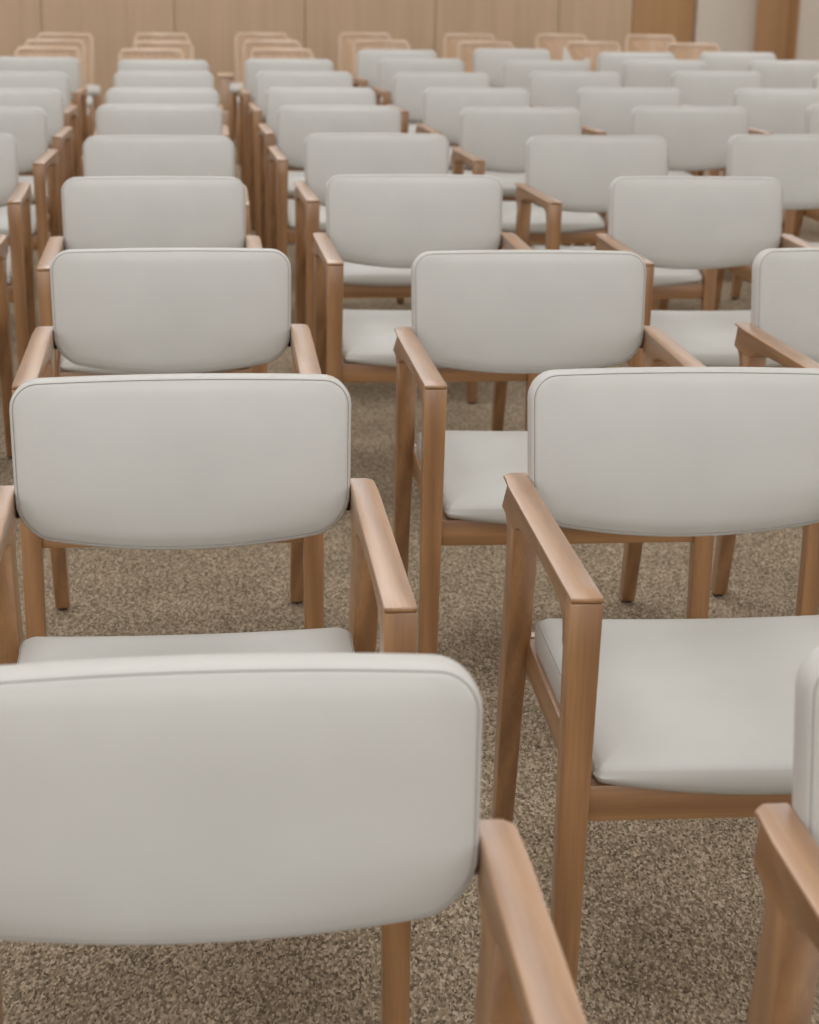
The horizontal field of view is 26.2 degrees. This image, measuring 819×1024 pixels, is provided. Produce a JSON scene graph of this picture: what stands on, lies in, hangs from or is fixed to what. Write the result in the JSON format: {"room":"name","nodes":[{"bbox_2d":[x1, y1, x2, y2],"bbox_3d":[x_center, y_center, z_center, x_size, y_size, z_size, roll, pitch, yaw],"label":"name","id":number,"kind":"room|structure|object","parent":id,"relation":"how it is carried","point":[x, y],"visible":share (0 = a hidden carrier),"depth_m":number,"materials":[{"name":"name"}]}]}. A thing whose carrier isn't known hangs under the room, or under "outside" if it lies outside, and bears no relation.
{"room":"conference hall","nodes":[
{"label":"conference hall","id":0,"kind":"room"},
{"bbox_2d":[0,0,632,120],"bbox_3d":[-3.484,-4.749,13.739,10.820,3.300,0.104,-2,18,-8],"label":"wall","id":1,"kind":"structure","parent":0,"point":[212,27],"depth_m":14.33,"materials":[{"name":"brown wood"}]},
{"bbox_2d":[631,0,694,42],"bbox_3d":[2.149,-4.919,14.540,0.562,3.300,0.050,-4,19,-16],"label":"trim","id":2,"kind":"structure","parent":1,"relation":"attached to","point":[675,18],"depth_m":14.76,"materials":[{"name":"brown wood"}]},
{"bbox_2d":[0,121,818,1023],"bbox_3d":[1.831,0.532,3.037,18.000,0.050,27.200,-2,18,-8],"label":"floor","id":3,"kind":"structure","parent":0,"point":[673,913],"depth_m":2.87,"materials":[{"name":"carpet"}]},
{"bbox_2d":[0,234,13,457],"bbox_3d":[-1.326,-0.432,4.509,0.564,0.791,0.640,-1,18,-7],"label":"armchair","id":4,"kind":"object","parent":3,"relation":"on","point":[6,356],"visible":0.78,"depth_m":4.75,"materials":[{"name":"brown wood"}]},
{"bbox_2d":[0,133,35,368],"bbox_3d":[-1.476,-0.765,5.537,0.564,0.791,0.640,-2,18,-9],"label":"armchair","id":5,"kind":"object","parent":3,"relation":"on","point":[16,195],"visible":0.88,"depth_m":5.55,"materials":[{"name":"brown wood"}]},
{"bbox_2d":[7,246,11,283],"bbox_3d":[-1.463,-0.761,5.461,0.476,0.069,0.493,-2,18,-9],"label":"seat cushion","id":6,"kind":"object","parent":5,"relation":"on","point":[9,263],"depth_m":5.35,"materials":[{"name":"leather"}]},
{"bbox_2d":[0,107,60,260],"bbox_3d":[-1.582,-1.062,6.457,0.564,0.791,0.640,-1,18,-7],"label":"armchair","id":7,"kind":"object","parent":3,"relation":"on","point":[27,125],"visible":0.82,"depth_m":6.59,"materials":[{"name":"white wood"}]},
{"bbox_2d":[0,205,47,237],"bbox_3d":[-1.573,-1.058,6.382,0.476,0.069,0.493,-1,18,-7],"label":"seat cushion","id":8,"kind":"object","parent":7,"relation":"on","point":[37,219],"depth_m":6.19,"materials":[{"name":"leather"}]},
{"bbox_2d":[0,88,73,235],"bbox_3d":[-1.686,-1.334,7.297,0.564,0.791,0.640,-1,18,-7],"label":"armchair","id":9,"kind":"object","parent":3,"relation":"on","point":[60,137],"visible":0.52,"depth_m":7.42,"materials":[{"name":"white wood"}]},
{"bbox_2d":[19,176,47,202],"bbox_3d":[-1.677,-1.330,7.221,0.476,0.069,0.493,-1,18,-7],"label":"seat cushion","id":10,"kind":"object","parent":9,"relation":"on","point":[30,179],"depth_m":7.21,"materials":[{"name":"leather"}]},
{"bbox_2d":[0,71,79,176],"bbox_3d":[-1.850,-1.650,8.274,0.564,0.791,0.640,-1,18,-7],"label":"armchair","id":11,"kind":"object","parent":3,"relation":"on","point":[59,81],"visible":0.3,"depth_m":8.40,"materials":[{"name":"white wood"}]},
{"bbox_2d":[0,57,87,176],"bbox_3d":[-2.002,-1.998,9.351,0.564,0.791,0.640,-1,18,-7],"label":"armchair","id":12,"kind":"object","parent":3,"relation":"on","point":[70,66],"visible":0.33,"depth_m":9.47,"materials":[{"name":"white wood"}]},
{"bbox_2d":[14,46,88,137],"bbox_3d":[-2.202,-2.420,10.695,0.514,0.773,0.556,-1,18,-7],"label":"chair","id":13,"kind":"object","parent":3,"relation":"on","point":[22,51],"visible":0.2,"depth_m":10.81,"materials":[{"name":"wood"}]},
{"bbox_2d":[24,39,93,136],"bbox_3d":[-2.318,-2.677,11.487,0.514,0.773,0.556,-1,18,-7],"label":"chair","id":14,"kind":"object","parent":3,"relation":"on","point":[79,44],"visible":0.26,"depth_m":11.60,"materials":[{"name":"brown wood"}]},
{"bbox_2d":[87,96,93,107],"bbox_3d":[-2.312,-2.674,11.432,0.504,0.052,0.450,-1,18,-7],"label":"seat cushion","id":15,"kind":"object","parent":14,"relation":"on","point":[90,99],"depth_m":11.29,"materials":[{"name":"leather"}]},
{"bbox_2d":[36,33,100,117],"bbox_3d":[-2.420,-2.956,12.352,0.514,0.773,0.556,-1,18,-7],"label":"chair","id":16,"kind":"object","parent":3,"relation":"on","point":[93,90],"visible":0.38,"depth_m":12.47,"materials":[{"name":"brown wood"}]},
{"bbox_2d":[87,85,100,95],"bbox_3d":[-2.413,-2.954,12.298,0.504,0.052,0.450,-1,18,-7],"label":"seat cushion","id":17,"kind":"object","parent":16,"relation":"on","point":[93,90],"depth_m":12.14,"materials":[{"name":"leather"}]},
{"bbox_2d":[118,48,183,62],"bbox_3d":[-1.557,-2.389,10.629,0.514,0.773,0.556,-1,18,-7],"label":"chair","id":18,"kind":"object","parent":3,"relation":"on","point":[126,53],"visible":0.16,"depth_m":10.75,"materials":[{"name":"brown wood"}]},
{"bbox_2d":[36,176,267,376],"bbox_3d":[-0.655,-0.437,4.556,0.564,0.791,0.640,-1,18,-7],"label":"armchair","id":19,"kind":"object","parent":3,"relation":"on","point":[113,211],"visible":0.35,"depth_m":4.67,"materials":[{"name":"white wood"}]},
{"bbox_2d":[59,354,245,374],"bbox_3d":[-0.645,-0.433,4.481,0.476,0.069,0.493,-1,18,-7],"label":"seat cushion","id":20,"kind":"object","parent":19,"relation":"on","point":[66,367],"depth_m":4.25,"materials":[{"name":"leather"}]},
{"bbox_2d":[81,104,222,176],"bbox_3d":[-0.941,-1.117,6.659,0.564,0.791,0.640,-1,18,-7],"label":"armchair","id":21,"kind":"object","parent":3,"relation":"on","point":[111,119],"visible":0.2,"depth_m":6.78,"materials":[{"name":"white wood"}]},
{"bbox_2d":[93,87,228,137],"bbox_3d":[-1.040,-1.373,7.449,0.564,0.791,0.640,-1,18,-7],"label":"armchair","id":22,"kind":"object","parent":3,"relation":"on","point":[128,95],"visible":0.16,"depth_m":7.57,"materials":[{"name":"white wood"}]},
{"bbox_2d":[134,33,189,43],"bbox_3d":[-1.762,-3.009,12.548,0.514,0.773,0.556,-1,18,-7],"label":"chair","id":23,"kind":"object","parent":3,"relation":"on","point":[139,36],"visible":0.2,"depth_m":12.67,"materials":[{"name":"brown wood"}]},
{"bbox_2d":[117,59,208,71],"bbox_3d":[-1.292,-1.964,9.279,0.564,0.791,0.640,-1,18,-7],"label":"armchair","id":24,"kind":"object","parent":3,"relation":"on","point":[126,64],"visible":0.13,"depth_m":9.40,"materials":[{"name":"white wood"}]},
{"bbox_2d":[133,41,193,59],"bbox_3d":[-1.599,-2.660,11.469,0.514,0.773,0.556,-1,18,-7],"label":"chair","id":25,"kind":"object","parent":3,"relation":"on","point":[186,47],"visible":0.18,"depth_m":11.59,"materials":[{"name":"brown wood"}]},
{"bbox_2d":[83,135,249,234],"bbox_3d":[-0.786,-0.761,5.559,0.564,0.791,0.640,-1,18,-7],"label":"armchair","id":26,"kind":"object","parent":3,"relation":"on","point":[108,155],"visible":0.23,"depth_m":5.68,"materials":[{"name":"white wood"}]},
{"bbox_2d":[11,248,323,639],"bbox_3d":[-0.461,-0.079,3.453,0.564,0.791,0.640,-1,18,-7],"label":"armchair","id":27,"kind":"object","parent":3,"relation":"on","point":[143,310],"visible":0.49,"depth_m":3.58,"materials":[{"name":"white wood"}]},
{"bbox_2d":[114,71,222,112],"bbox_3d":[-1.173,-1.696,8.449,0.564,0.791,0.640,-1,18,-7],"label":"armchair","id":28,"kind":"object","parent":3,"relation":"on","point":[122,79],"visible":0.19,"depth_m":8.57,"materials":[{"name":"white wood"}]},
{"bbox_2d":[0,373,417,1023],"bbox_3d":[-0.301,0.262,2.398,0.564,0.791,0.640,-1,18,-7],"label":"armchair","id":29,"kind":"object","parent":3,"relation":"on","point":[181,461],"visible":0.62,"depth_m":2.52,"materials":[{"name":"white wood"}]},
{"bbox_2d":[17,627,354,663],"bbox_3d":[-0.292,0.266,2.322,0.476,0.069,0.493,-1,18,-7],"label":"seat cushion","id":30,"kind":"object","parent":29,"relation":"on","point":[335,639],"depth_m":2.48,"materials":[{"name":"leather"}]},
{"bbox_2d":[217,73,234,137],"bbox_3d":[-1.383,-3.069,13.253,0.124,0.460,0.230,-2,18,-8],"label":"wooden stand","id":31,"kind":"object","parent":3,"relation":"on","point":[225,79],"visible":0.6,"depth_m":13.13,"materials":[{"name":"brown wood"}]},
{"bbox_2d":[229,32,288,143],"bbox_3d":[-1.065,-3.083,12.813,0.514,0.773,0.556,-1,18,-7],"label":"chair","id":32,"kind":"object","parent":3,"relation":"on","point":[241,37],"visible":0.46,"depth_m":12.91,"materials":[{"name":"brown wood"}]},
{"bbox_2d":[229,82,242,92],"bbox_3d":[-1.058,-3.081,12.758,0.504,0.052,0.450,-1,18,-7],"label":"seat cushion","id":33,"kind":"object","parent":32,"relation":"on","point":[233,87],"depth_m":12.55,"materials":[{"name":"leather"}]},
{"bbox_2d":[236,40,301,163],"bbox_3d":[-0.910,-2.753,11.794,0.514,0.773,0.556,-1,18,-7],"label":"chair","id":34,"kind":"object","parent":3,"relation":"on","point":[249,45],"visible":0.26,"depth_m":11.88,"materials":[{"name":"brown wood"}]},
{"bbox_2d":[250,48,313,123],"bbox_3d":[-0.776,-2.454,10.867,0.514,0.773,0.556,-1,18,-7],"label":"chair","id":35,"kind":"object","parent":3,"relation":"on","point":[257,53],"visible":0.17,"depth_m":10.99,"materials":[{"name":"brown wood"}]},
{"bbox_2d":[238,59,333,216],"bbox_3d":[-0.635,-2.030,9.516,0.564,0.791,0.640,-1,18,-7],"label":"armchair","id":36,"kind":"object","parent":3,"relation":"on","point":[246,95],"visible":0.3,"depth_m":9.62,"materials":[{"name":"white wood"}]},
{"bbox_2d":[0,653,586,1023],"bbox_3d":[-0.155,0.590,1.386,0.564,0.791,0.640,-1,18,-6],"label":"armchair","id":37,"kind":"object","parent":3,"relation":"on","point":[200,798],"visible":1,"depth_m":1.51,"materials":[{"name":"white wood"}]},
{"bbox_2d":[248,71,352,236],"bbox_3d":[-0.498,-1.729,8.585,0.564,0.791,0.640,-1,18,-7],"label":"armchair","id":38,"kind":"object","parent":3,"relation":"on","point":[264,80],"visible":0.27,"depth_m":8.69,"materials":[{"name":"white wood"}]},
{"bbox_2d":[258,87,375,247],"bbox_3d":[-0.364,-1.413,7.609,0.564,0.791,0.640,-1,18,-7],"label":"armchair","id":39,"kind":"object","parent":3,"relation":"on","point":[276,97],"visible":0.27,"depth_m":7.71,"materials":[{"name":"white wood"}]},
{"bbox_2d":[288,171,304,195],"bbox_3d":[-0.355,-1.410,7.534,0.476,0.069,0.493,-1,18,-7],"label":"seat cushion","id":40,"kind":"object","parent":39,"relation":"on","point":[293,176],"depth_m":7.41,"materials":[{"name":"leather"}]},
{"bbox_2d":[268,105,403,302],"bbox_3d":[-0.250,-1.133,6.741,0.564,0.791,0.640,-1,18,-7],"label":"armchair","id":41,"kind":"object","parent":3,"relation":"on","point":[295,123],"visible":0.45,"depth_m":6.85,"materials":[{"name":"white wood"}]},
{"bbox_2d":[288,199,325,231],"bbox_3d":[-0.241,-1.129,6.665,0.476,0.069,0.493,-1,18,-7],"label":"seat cushion","id":42,"kind":"object","parent":41,"relation":"on","point":[291,203],"depth_m":6.46,"materials":[{"name":"leather"}]},
{"bbox_2d":[338,32,390,75],"bbox_3d":[-0.314,-3.155,13.072,0.514,0.773,0.556,-1,18,-7],"label":"chair","id":43,"kind":"object","parent":3,"relation":"on","point":[346,40],"visible":0.23,"depth_m":13.19,"materials":[{"name":"brown wood"}]},
{"bbox_2d":[353,39,409,105],"bbox_3d":[-0.173,-2.833,12.076,0.514,0.773,0.556,-1,18,-7],"label":"chair","id":44,"kind":"object","parent":3,"relation":"on","point":[358,45],"visible":0.2,"depth_m":12.19,"materials":[{"name":"brown wood"}]},
{"bbox_2d":[293,133,477,403],"bbox_3d":[-0.084,-0.806,5.733,0.564,0.791,0.640,-1,18,-7],"label":"armchair","id":45,"kind":"object","parent":3,"relation":"on","point":[326,155],"visible":0.39,"depth_m":5.83,"materials":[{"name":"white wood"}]},
{"bbox_2d":[343,261,410,285],"bbox_3d":[-0.075,-0.802,5.657,0.476,0.069,0.493,-1,18,-7],"label":"seat cushion","id":46,"kind":"object","parent":45,"relation":"on","point":[354,274],"depth_m":5.43,"materials":[{"name":"leather"}]},
{"bbox_2d":[352,49,436,123],"bbox_3d":[-0.051,-2.350,10.540,0.564,0.791,0.640,-1,18,-7],"label":"armchair","id":47,"kind":"object","parent":3,"relation":"on","point":[367,59],"visible":0.3,"depth_m":10.64,"materials":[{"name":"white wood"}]},
{"bbox_2d":[372,58,463,146],"bbox_3d":[0.090,-2.091,9.740,0.564,0.791,0.640,-1,18,-7],"label":"armchair","id":48,"kind":"object","parent":3,"relation":"on","point":[388,68],"visible":0.25,"depth_m":9.84,"materials":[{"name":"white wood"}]},
{"bbox_2d":[408,124,416,132],"bbox_3d":[0.099,-2.087,9.664,0.476,0.069,0.493,-1,18,-7],"label":"seat cushion","id":49,"kind":"object","parent":48,"relation":"on","point":[412,127],"depth_m":9.52,"materials":[{"name":"leather"}]},
{"bbox_2d":[312,174,540,430],"bbox_3d":[0.034,-0.466,4.681,0.564,0.791,0.640,-1,18,-6],"label":"armchair","id":50,"kind":"object","parent":3,"relation":"on","point":[378,220],"visible":0.55,"depth_m":4.79,"materials":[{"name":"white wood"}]},
{"bbox_2d":[342,309,445,367],"bbox_3d":[0.042,-0.462,4.605,0.476,0.069,0.493,-1,18,-6],"label":"seat cushion","id":51,"kind":"object","parent":50,"relation":"on","point":[369,337],"depth_m":4.44,"materials":[{"name":"leather"}]},
{"bbox_2d":[386,72,489,169],"bbox_3d":[0.186,-1.737,8.641,0.564,0.791,0.640,-1,18,-7],"label":"armchair","id":52,"kind":"object","parent":3,"relation":"on","point":[409,88],"visible":0.32,"depth_m":8.75,"materials":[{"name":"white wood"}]},
{"bbox_2d":[449,147,471,168],"bbox_3d":[0.195,-1.733,8.566,0.476,0.069,0.493,-1,18,-7],"label":"seat cushion","id":53,"kind":"object","parent":52,"relation":"on","point":[450,150],"depth_m":8.35,"materials":[{"name":"leather"}]},
{"bbox_2d":[443,33,495,58],"bbox_3d":[0.472,-3.176,13.176,0.514,0.773,0.556,-1,18,-7],"label":"chair","id":54,"kind":"object","parent":3,"relation":"on","point":[451,41],"visible":0.18,"depth_m":13.29,"materials":[{"name":"brown wood"}]},
{"bbox_2d":[415,87,530,247],"bbox_3d":[0.328,-1.441,7.728,0.564,0.791,0.640,-1,18,-7],"label":"armchair","id":55,"kind":"object","parent":3,"relation":"on","point":[442,106],"visible":0.27,"depth_m":7.84,"materials":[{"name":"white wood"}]},
{"bbox_2d":[449,170,524,196],"bbox_3d":[0.337,-1.437,7.653,0.476,0.069,0.493,-1,18,-7],"label":"seat cushion","id":56,"kind":"object","parent":55,"relation":"on","point":[508,180],"depth_m":7.50,"materials":[{"name":"leather"}]},
{"bbox_2d":[457,41,513,72],"bbox_3d":[0.548,-2.827,12.095,0.514,0.773,0.556,-1,18,-7],"label":"chair","id":57,"kind":"object","parent":3,"relation":"on","point":[465,49],"visible":0.19,"depth_m":12.21,"materials":[{"name":"brown wood"}]},
{"bbox_2d":[473,48,550,87],"bbox_3d":[0.665,-2.434,10.836,0.564,0.791,0.640,-1,18,-7],"label":"armchair","id":58,"kind":"object","parent":3,"relation":"on","point":[489,61],"visible":0.2,"depth_m":10.95,"materials":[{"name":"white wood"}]},
{"bbox_2d":[450,107,607,245],"bbox_3d":[0.464,-1.137,6.789,0.564,0.791,0.640,-1,18,-7],"label":"armchair","id":59,"kind":"object","parent":3,"relation":"on","point":[494,139],"visible":0.47,"depth_m":6.89,"materials":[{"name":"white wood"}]},
{"bbox_2d":[502,201,604,233],"bbox_3d":[0.473,-1.133,6.713,0.476,0.069,0.493,-1,18,-7],"label":"seat cushion","id":60,"kind":"object","parent":59,"relation":"on","point":[571,222],"depth_m":6.51,"materials":[{"name":"leather"}]},
{"bbox_2d":[393,250,713,654],"bbox_3d":[0.265,-0.081,3.494,0.564,0.791,0.640,-1,18,-5],"label":"armchair","id":61,"kind":"object","parent":3,"relation":"on","point":[491,311],"visible":0.69,"depth_m":3.60,"materials":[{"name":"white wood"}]},
{"bbox_2d":[417,430,527,523],"bbox_3d":[0.272,-0.077,3.419,0.476,0.069,0.493,-1,18,-5],"label":"seat cushion","id":62,"kind":"object","parent":61,"relation":"on","point":[476,463],"depth_m":3.30,"materials":[{"name":"leather"}]},
{"bbox_2d":[502,60,605,215],"bbox_3d":[0.790,-2.082,9.747,0.564,0.791,0.640,-1,18,-7],"label":"armchair","id":63,"kind":"object","parent":3,"relation":"on","point":[515,73],"visible":0.19,"depth_m":9.85,"materials":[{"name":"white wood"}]},
{"bbox_2d":[535,34,586,59],"bbox_3d":[1.176,-3.210,13.314,0.514,0.773,0.556,-1,18,-7],"label":"chair","id":64,"kind":"object","parent":3,"relation":"on","point":[554,43],"visible":0.12,"depth_m":13.44,"materials":[{"name":"brown wood"}]},
{"bbox_2d":[528,71,621,243],"bbox_3d":[0.872,-1.795,8.856,0.564,0.791,0.640,-1,18,-7],"label":"armchair","id":65,"kind":"object","parent":3,"relation":"on","point":[546,88],"visible":0.2,"depth_m":8.97,"materials":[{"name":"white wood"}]},
{"bbox_2d":[565,41,620,71],"bbox_3d":[1.315,-2.881,12.298,0.514,0.773,0.556,-1,18,-7],"label":"chair","id":66,"kind":"object","parent":3,"relation":"on","point":[578,50],"visible":0.23,"depth_m":12.42,"materials":[{"name":"brown wood"}]},
{"bbox_2d":[563,47,590,71],"bbox_3d":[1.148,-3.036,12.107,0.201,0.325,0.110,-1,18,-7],"label":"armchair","id":67,"kind":"object","parent":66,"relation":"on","point":[566,56],"visible":0.16,"depth_m":12.05,"materials":[{"name":"white"}]},
{"bbox_2d":[514,135,716,310],"bbox_3d":[0.655,-0.805,5.766,0.564,0.791,0.640,-1,18,-7],"label":"armchair","id":68,"kind":"object","parent":3,"relation":"on","point":[571,173],"visible":0.41,"depth_m":5.88,"materials":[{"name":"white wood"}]},
{"bbox_2d":[531,245,702,286],"bbox_3d":[0.664,-0.801,5.690,0.476,0.069,0.493,-1,18,-7],"label":"seat cushion","id":69,"kind":"object","parent":68,"relation":"on","point":[663,277],"depth_m":5.49,"materials":[{"name":"leather"}]},
{"bbox_2d":[597,52,675,76],"bbox_3d":[1.417,-2.363,10.649,0.564,0.791,0.640,-1,18,-7],"label":"armchair","id":70,"kind":"object","parent":3,"relation":"on","point":[606,61],"visible":0.12,"depth_m":10.76,"materials":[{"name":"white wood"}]},
{"bbox_2d":[562,87,718,271],"bbox_3d":[1.025,-1.473,7.862,0.564,0.791,0.640,-1,18,-7],"label":"armchair","id":71,"kind":"object","parent":3,"relation":"on","point":[604,110],"visible":0.25,"depth_m":7.98,"materials":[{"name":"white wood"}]},
{"bbox_2d":[668,170,692,175],"bbox_3d":[1.034,-1.469,7.786,0.476,0.069,0.493,-1,18,-7],"label":"seat cushion","id":72,"kind":"object","parent":71,"relation":"on","point":[670,173],"depth_m":7.80,"materials":[{"name":"leather"}]},
{"bbox_2d":[625,34,675,52],"bbox_3d":[1.876,-3.241,13.444,0.514,0.773,0.556,-1,18,-7],"label":"chair","id":73,"kind":"object","parent":3,"relation":"on","point":[633,42],"visible":0.2,"depth_m":13.57,"materials":[{"name":"brown wood"}]},
{"bbox_2d":[492,367,818,989],"bbox_3d":[0.434,0.245,2.487,0.564,0.791,0.640,-1,18,-5],"label":"armchair","id":74,"kind":"object","parent":3,"relation":"on","point":[646,719],"visible":0.98,"depth_m":2.56,"materials":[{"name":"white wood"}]},
{"bbox_2d":[534,615,818,794],"bbox_3d":[0.440,0.249,2.411,0.476,0.069,0.493,-1,18,-5],"label":"seat cushion","id":75,"kind":"object","parent":74,"relation":"on","point":[684,706],"depth_m":2.30,"materials":[{"name":"leather"}]},
{"bbox_2d":[622,59,705,175],"bbox_3d":[1.489,-2.137,9.951,0.564,0.791,0.640,-1,18,-7],"label":"armchair","id":76,"kind":"object","parent":3,"relation":"on","point":[635,72],"visible":0.15,"depth_m":10.07,"materials":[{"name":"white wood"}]},
{"bbox_2d":[665,43,719,59],"bbox_3d":[2.016,-2.868,12.293,0.514,0.773,0.556,-1,18,-7],"label":"chair","id":77,"kind":"object","parent":3,"relation":"on","point":[681,51],"visible":0.2,"depth_m":12.42,"materials":[{"name":"brown wood"}]},
{"bbox_2d":[595,176,816,367],"bbox_3d":[0.808,-0.471,4.732,0.564,0.791,0.640,-1,18,-4],"label":"armchair","id":78,"kind":"object","parent":3,"relation":"on","point":[671,222],"visible":0.62,"depth_m":4.85,"materials":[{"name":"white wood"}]},
{"bbox_2d":[650,310,782,366],"bbox_3d":[0.814,-0.467,4.657,0.476,0.069,0.493,-1,18,-4],"label":"seat cushion","id":79,"kind":"object","parent":78,"relation":"on","point":[710,336],"depth_m":4.54,"materials":[{"name":"leather"}]},
{"bbox_2d":[630,106,794,309],"bbox_3d":[1.153,-1.173,6.934,0.564,0.791,0.640,-1,18,-7],"label":"armchair","id":80,"kind":"object","parent":3,"relation":"on","point":[697,137],"visible":0.25,"depth_m":7.06,"materials":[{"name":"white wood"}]},
{"bbox_2d":[671,71,762,175],"bbox_3d":[1.631,-1.845,9.050,0.564,0.791,0.640,-1,18,-7],"label":"armchair","id":81,"kind":"object","parent":3,"relation":"on","point":[697,88],"visible":0.29,"depth_m":9.17,"materials":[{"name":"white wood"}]},
{"bbox_2d":[699,52,775,175],"bbox_3d":[2.074,-2.412,10.834,0.564,0.791,0.640,-1,18,-7],"label":"armchair","id":82,"kind":"object","parent":3,"relation":"on","point":[714,61],"visible":0.19,"depth_m":10.95,"materials":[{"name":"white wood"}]},
{"bbox_2d":[711,247,818,615],"bbox_3d":[0.988,-0.101,3.592,0.564,0.791,0.640,-1,18,-6],"label":"armchair","id":83,"kind":"object","parent":3,"relation":"on","point":[783,328],"visible":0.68,"depth_m":3.69,"materials":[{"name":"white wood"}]},
{"bbox_2d":[714,134,818,310],"bbox_3d":[1.355,-0.839,5.903,0.564,0.791,0.640,-1,18,-7],"label":"armchair","id":84,"kind":"object","parent":3,"relation":"on","point":[791,159],"visible":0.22,"depth_m":6.02,"materials":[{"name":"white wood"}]},
{"bbox_2d":[723,88,818,175],"bbox_3d":[1.751,-1.488,7.942,0.564,0.791,0.640,-1,18,-7],"label":"armchair","id":85,"kind":"object","parent":3,"relation":"on","point":[771,110],"visible":0.3,"depth_m":8.06,"materials":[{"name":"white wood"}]},
{"bbox_2d":[746,646,818,1023],"bbox_3d":[0.610,0.574,1.471,0.564,0.791,0.640,-1,18,-4],"label":"armchair","id":86,"kind":"object","parent":3,"relation":"on","point":[786,852],"visible":1,"depth_m":1.57,"materials":[{"name":"brown wood"}]},
{"bbox_2d":[748,60,818,88],"bbox_3d":[2.234,-2.169,10.086,0.564,0.791,0.640,-1,18,-7],"label":"armchair","id":87,"kind":"object","parent":3,"relation":"on","point":[797,74],"visible":0.16,"depth_m":10.21,"materials":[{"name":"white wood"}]},
{"bbox_2d":[793,104,818,237],"bbox_3d":[1.910,-1.236,7.166,0.564,0.791,0.640,-1,18,-7],"label":"armchair","id":88,"kind":"object","parent":3,"relation":"on","point":[812,112],"visible":0.33,"depth_m":7.26,"materials":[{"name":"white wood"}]},
{"bbox_2d":[812,74,818,88],"bbox_3d":[2.367,-1.827,9.028,0.564,0.791,0.640,-1,18,-7],"label":"armchair","id":89,"kind":"object","parent":3,"relation":"on","point":[815,85],"visible":0.17,"depth_m":9.12,"materials":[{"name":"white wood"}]},
{"bbox_2d":[693,0,756,51],"bbox_3d":[2.702,-5.095,15.113,0.696,3.300,1.080,-2,18,-8],"label":"wall pier","id":90,"kind":"object","parent":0,"point":[729,24],"depth_m":14.87,"materials":[{"name":"paint"}]},
{"bbox_2d":[795,0,818,59],"bbox_3d":[6.067,-5.197,15.593,5.728,3.300,1.080,-2,18,-8],"label":"wall","id":91,"kind":"structure","parent":0,"point":[807,48],"depth_m":14.97,"materials":[{"name":"paint"}]},
{"bbox_2d":[754,0,789,59],"bbox_3d":[3.032,-4.998,14.828,0.477,3.300,0.030,-2,18,-8],"label":"trim","id":92,"kind":"structure","parent":91,"relation":"attached to","point":[772,16],"depth_m":15.09,"materials":[{"name":"brown wood"}]},
{"bbox_2d":[786,0,799,59],"bbox_3d":[3.289,-4.975,14.769,0.014,3.300,0.230,-2,18,-8],"label":"trim","id":93,"kind":"structure","parent":91,"relation":"attached to","point":[794,4],"depth_m":15.01,"materials":[{"name":"brown wood"}]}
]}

